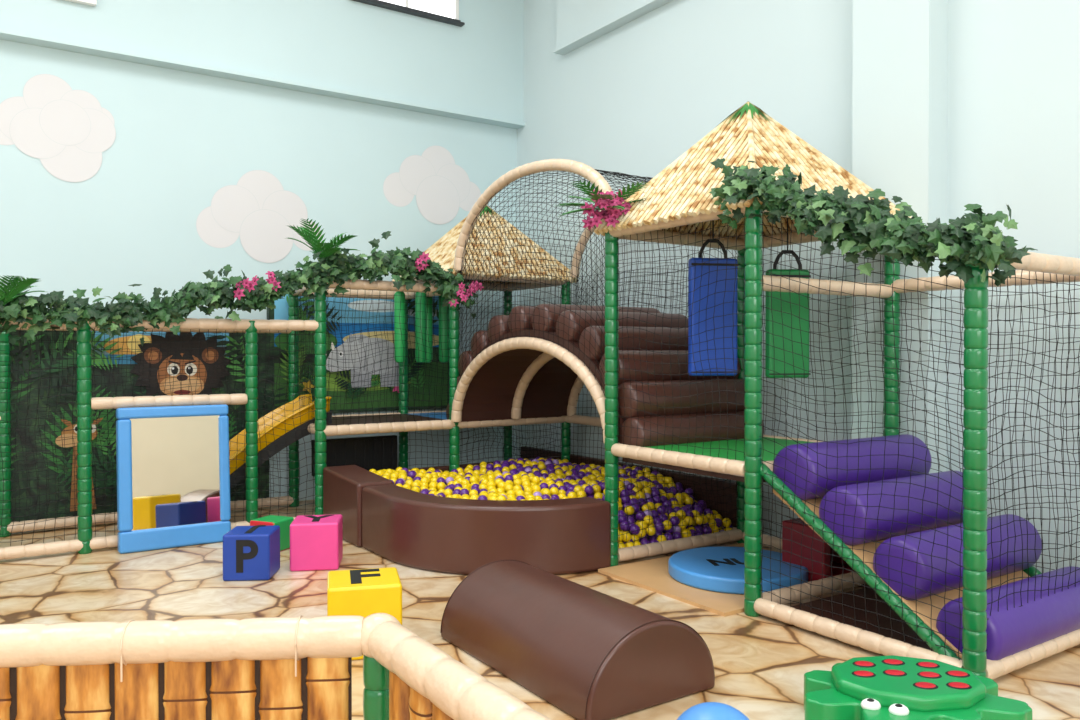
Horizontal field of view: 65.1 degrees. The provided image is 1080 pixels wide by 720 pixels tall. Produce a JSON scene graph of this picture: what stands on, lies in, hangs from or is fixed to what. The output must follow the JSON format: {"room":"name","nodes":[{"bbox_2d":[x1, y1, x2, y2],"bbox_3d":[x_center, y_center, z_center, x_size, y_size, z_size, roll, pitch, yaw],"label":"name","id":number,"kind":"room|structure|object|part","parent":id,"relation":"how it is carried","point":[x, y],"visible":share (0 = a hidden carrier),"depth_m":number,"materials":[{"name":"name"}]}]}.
{"room":"indoor playground","nodes":[
{"label":"indoor playground","id":0,"kind":"room"},
{"bbox_2d":[0,0,523,500],"bbox_3d":[-4.324,-1.462,6.574,10.170,5.600,0.340,0,1,-34],"label":"wall","id":1,"kind":"structure","parent":0,"point":[182,137],"depth_m":7.62,"materials":[{"name":"blue paint"}]},
{"bbox_2d":[0,74,115,181],"bbox_3d":[-3.931,-1.869,6.795,0.948,0.849,0.005,0,1,-34],"label":"decoration","id":2,"kind":"object","parent":1,"relation":"attached to","point":[67,129],"visible":1,"depth_m":6.83,"materials":[{"name":"paint"}]},
{"bbox_2d":[64,0,96,6],"bbox_3d":[-3.698,-3.009,6.731,0.300,0.310,0.065,0,1,-34],"label":"wall lamp","id":3,"kind":"object","parent":1,"relation":"attached to","point":[85,2],"visible":1,"depth_m":6.77,"materials":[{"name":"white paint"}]},
{"bbox_2d":[10,281,448,521],"bbox_3d":[-3.971,0.302,6.720,7.300,2.030,0.110,0,1,-34],"label":"mural","id":4,"kind":"object","parent":1,"relation":"attached to","point":[281,311],"visible":0.47,"depth_m":7.21},
{"bbox_2d":[196,170,321,262],"bbox_3d":[-2.546,-1.312,7.732,1.131,0.845,0.003,0,1,-34],"label":"decoration","id":5,"kind":"object","parent":1,"relation":"attached to","point":[258,209],"visible":0.91,"depth_m":7.71,"materials":[{"name":"paint"}]},
{"bbox_2d":[0,27,524,128],"bbox_3d":[-4.343,-2.521,6.413,9.970,0.040,0.170,0,1,-34],"label":"trim","id":6,"kind":"structure","parent":1,"relation":"attached to","point":[12,35],"depth_m":7.50,"materials":[{"name":"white paint"}]},
{"bbox_2d":[352,0,464,26],"bbox_3d":[-1.297,-3.771,8.332,1.220,0.695,0.076,0,1,-34],"label":"window","id":7,"kind":"structure","parent":1,"relation":"in","point":[445,11],"depth_m":8.47,"materials":[{"name":"white paint"}]},
{"bbox_2d":[383,145,480,223],"bbox_3d":[-1.089,-1.805,8.706,1.127,0.812,0.003,0,1,-34],"label":"decoration","id":8,"kind":"object","parent":1,"relation":"attached to","point":[440,186],"visible":0.95,"depth_m":8.70,"materials":[{"name":"paint"}]},
{"bbox_2d":[0,499,1079,719],"bbox_3d":[-1.030,1.461,1.520,10.370,0.150,12.450,0,1,-34],"label":"floor","id":9,"kind":"structure","parent":0,"point":[760,663],"depth_m":4.64,"materials":[{"name":"plastic"}]},
{"bbox_2d":[116,404,230,553],"bbox_3d":[-2.636,0.839,6.110,0.750,1.012,0.167,0,1,-34],"label":"mirror","id":10,"kind":"object","parent":9,"relation":"on","point":[173,464],"visible":0.91,"depth_m":6.08,"materials":[{"name":"blue plastic"}]},
{"bbox_2d":[223,525,279,580],"bbox_3d":[-1.805,1.206,5.305,0.285,0.287,0.287,0,1,-4],"label":"block","id":11,"kind":"object","parent":9,"relation":"on","point":[250,553],"visible":1,"depth_m":5.17,"materials":[{"name":"blue plastic"}]},
{"bbox_2d":[250,515,293,550],"bbox_3d":[-1.901,1.234,6.002,0.220,0.220,0.220,0,1,22],"label":"block","id":12,"kind":"object","parent":9,"relation":"on","point":[284,522],"visible":0.48,"depth_m":5.96,"materials":[{"name":"green plastic"}]},
{"bbox_2d":[0,613,550,719],"bbox_3d":[-1.096,1.018,1.990,3.008,0.726,0.846,0,1,15],"label":"bamboo fence","id":13,"kind":"object","parent":9,"relation":"on","point":[265,668],"visible":1,"depth_m":2.11,"materials":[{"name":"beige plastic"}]},
{"bbox_3d":[-1.101,1.052,1.970,2.930,0.616,0.737,0,1,15],"label":"bamboo panel","id":14,"kind":"part","parent":13,"relation":"part of","materials":[{"name":"brown wood"}]},
{"bbox_2d":[290,514,342,570],"bbox_3d":[-1.464,1.194,5.554,0.305,0.307,0.305,0,1,-8],"label":"block","id":15,"kind":"object","parent":9,"relation":"on","point":[316,541],"visible":1,"depth_m":5.41,"materials":[{"name":"pink plastic"}]},
{"bbox_2d":[311,435,396,476],"bbox_3d":[-1.677,1.017,7.705,0.800,0.620,0.075,0,1,-34],"label":"panel","id":16,"kind":"object","parent":9,"relation":"on","point":[377,453],"visible":0.52,"depth_m":7.72,"materials":[{"name":"black metal"}]},
{"bbox_2d":[327,567,401,659],"bbox_3d":[-0.834,1.194,4.005,0.335,0.337,0.335,0,1,-14],"label":"block","id":17,"kind":"object","parent":9,"relation":"on","point":[364,593],"visible":0.65,"depth_m":3.86,"materials":[{"name":"yellow leather"}]},
{"bbox_2d":[323,446,737,574],"bbox_3d":[-0.311,1.086,6.820,2.520,0.499,3.149,0,1,-34],"label":"pit","id":18,"kind":"object","parent":9,"relation":"on","point":[400,525],"visible":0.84,"depth_m":5.38,"materials":[{"name":"brown leather"}]},
{"bbox_2d":[0,159,1079,679],"bbox_3d":[-1.593,-0.050,4.652,6.946,2.812,5.790,0,1,-34],"label":"netting","id":19,"kind":"object","parent":9,"relation":"on","point":[739,460],"visible":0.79,"depth_m":5.54,"materials":[{"name":"black fabric"}]},
{"bbox_2d":[0,218,483,346],"bbox_3d":[-3.001,-0.559,5.855,5.835,1.020,0.663,0,1,-33],"label":"ivy garland","id":20,"kind":"object","parent":19,"relation":"attached to","point":[332,265],"visible":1,"depth_m":6.29,"materials":[{"name":"green plant"}]},
{"bbox_2d":[229,394,331,488],"bbox_3d":[-2.536,0.826,6.876,1.551,1.041,0.550,0,1,-34],"label":"slide","id":21,"kind":"object","parent":19,"relation":"attached to","point":[239,470],"visible":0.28,"depth_m":6.92,"materials":[{"name":"yellow plastic"}]},
{"bbox_2d":[394,282,449,362],"bbox_3d":[-1.102,-0.341,7.841,0.520,0.735,0.250,0,1,-34],"label":"rolls","id":22,"kind":"object","parent":19,"relation":"hanging from","point":[398,338],"visible":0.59,"depth_m":7.77,"materials":[{"name":"green"}]},
{"bbox_2d":[392,205,576,283],"bbox_3d":[-0.543,-1.127,8.149,1.340,0.700,1.190,0,1,-34],"label":"thatched roof","id":23,"kind":"object","parent":19,"relation":"on","point":[487,214],"visible":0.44,"depth_m":7.81,"materials":[{"name":"beige wicker"}]},
{"bbox_2d":[480,206,495,216],"bbox_3d":[-0.545,-1.416,8.146,0.348,0.192,0.328,0,1,-34],"label":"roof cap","id":24,"kind":"object","parent":23,"relation":"on","point":[486,208],"visible":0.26,"depth_m":8.08,"materials":[{"name":"green plant"}]},
{"bbox_2d":[555,180,650,229],"bbox_3d":[0.442,-0.964,5.417,0.704,0.273,0.676,0,1,-34],"label":"flowers","id":25,"kind":"object","parent":19,"relation":"on","point":[612,203],"visible":0.97,"depth_m":5.31,"materials":[{"name":"pink plant"}]},
{"bbox_2d":[446,304,764,446],"bbox_3d":[0.383,0.088,6.764,1.180,1.028,2.684,0,1,-34],"label":"tunnel","id":26,"kind":"object","parent":19,"relation":"on","point":[490,393],"visible":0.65,"depth_m":5.98,"materials":[{"name":"brown leather"}]},
{"bbox_2d":[688,220,738,375],"bbox_3d":[1.090,-0.605,5.328,0.312,1.410,0.073,0,1,-10],"label":"bag","id":27,"kind":"object","parent":19,"relation":"hanging from","point":[700,293],"visible":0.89,"depth_m":5.30,"materials":[{"name":"plastic"}]},
{"bbox_2d":[667,159,796,235],"bbox_3d":[1.310,-1.220,5.327,1.370,0.740,1.340,0,1,-34],"label":"underlay","id":28,"kind":"object","parent":19,"relation":"on","point":[741,159],"visible":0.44,"depth_m":5.93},
{"bbox_2d":[594,102,911,238],"bbox_3d":[1.311,-1.211,5.327,1.467,0.822,1.436,0,1,-34],"label":"thatched roof","id":29,"kind":"structure","parent":19,"relation":"in","point":[683,187],"depth_m":5.10,"materials":[{"name":"beige wicker"}]},
{"bbox_2d":[715,101,770,127],"bbox_3d":[1.318,-1.529,5.323,0.348,0.193,0.343,0,1,-34],"label":"roof cap","id":30,"kind":"object","parent":29,"relation":"on","point":[746,107],"visible":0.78,"depth_m":5.26,"materials":[{"name":"green plant"}]},
{"bbox_2d":[765,218,810,377],"bbox_3d":[1.534,-0.589,5.241,0.272,1.400,0.073,0,1,-10],"label":"hanging bag","id":31,"kind":"object","parent":19,"relation":"hanging from","point":[774,328],"visible":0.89,"depth_m":5.21,"materials":[{"name":"green"}]},
{"bbox_2d":[709,158,1036,285],"bbox_3d":[1.421,-0.690,4.003,0.392,0.764,1.699,0,1,-32],"label":"ivy garland","id":32,"kind":"object","parent":19,"relation":"attached to","point":[974,237],"visible":0.96,"depth_m":3.80},
{"bbox_2d":[440,560,714,719],"bbox_3d":[0.122,1.194,3.828,0.678,0.339,1.200,0,1,-34],"label":"bolster","id":33,"kind":"object","parent":9,"relation":"on","point":[591,654],"visible":1,"depth_m":3.45,"materials":[{"name":"brown leather"}]},
{"bbox_2d":[598,543,776,616],"bbox_3d":[1.220,1.340,5.297,1.320,0.020,1.090,0,1,-34],"label":"floor mat","id":34,"kind":"object","parent":9,"relation":"on","point":[653,575],"visible":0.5,"depth_m":4.98,"materials":[{"name":"plastic"}]},
{"bbox_2d":[668,546,807,593],"bbox_3d":[1.215,1.284,5.214,0.840,0.093,0.840,0,1,-34],"label":"floor mat","id":35,"kind":"object","parent":34,"relation":"on","point":[720,568],"visible":0.66,"depth_m":5.04,"materials":[{"name":"blue plastic"}]},
{"bbox_2d":[706,558,743,565],"bbox_3d":[1.182,1.240,5.199,0.283,0.003,0.150,0,1,-9],"label":"print","id":36,"kind":"object","parent":35,"relation":"on","point":[714,561],"depth_m":5.20,"materials":[{"name":"black paint"}]},
{"bbox_2d":[782,518,853,581],"bbox_3d":[1.768,1.161,5.223,0.450,0.340,0.320,0,1,-34],"label":"foam box","id":37,"kind":"object","parent":34,"relation":"on","point":[817,545],"visible":0.3,"depth_m":5.10,"materials":[{"name":"leather"}]},
{"bbox_2d":[677,702,748,719],"bbox_3d":[0.546,1.225,2.632,0.300,0.300,0.300,0,1,-34],"label":"ball","id":38,"kind":"object","parent":9,"relation":"on","point":[706,710],"visible":1,"depth_m":2.61,"materials":[{"name":"blue plastic"}]},
{"bbox_2d":[791,587,932,650],"bbox_3d":[1.980,1.349,4.355,1.110,0.020,1.080,0,1,-34],"label":"floor mat","id":39,"kind":"object","parent":9,"relation":"on","point":[883,608],"visible":0.08,"depth_m":4.46,"materials":[{"name":"plastic"}]},
{"bbox_2d":[804,655,1031,719],"bbox_3d":[1.350,1.267,3.117,0.780,0.208,0.592,0,1,0],"label":"toy","id":40,"kind":"object","parent":9,"relation":"on","point":[891,687],"visible":1,"depth_m":3.03,"materials":[{"name":"green plastic"}]},
{"bbox_2d":[759,434,1079,659],"bbox_3d":[1.990,0.911,4.326,1.220,0.934,1.241,0,1,-34],"label":"ramp","id":41,"kind":"structure","parent":9,"relation":"on","point":[1011,631],"depth_m":4.13,"materials":[{"name":"purple leather"}]},
{"bbox_2d":[517,0,1079,572],"bbox_3d":[3.107,-1.440,4.273,0.400,5.600,12.050,0,1,-34],"label":"wall","id":42,"kind":"structure","parent":0,"point":[942,107],"depth_m":5.41,"materials":[{"name":"paint"}]},
{"bbox_2d":[553,0,672,54],"bbox_3d":[3.299,-3.046,3.857,0.130,0.040,11.170,0,1,-34],"label":"trim","id":43,"kind":"structure","parent":42,"relation":"attached to","point":[647,6],"depth_m":7.75,"materials":[{"name":"paint"}]}
]}

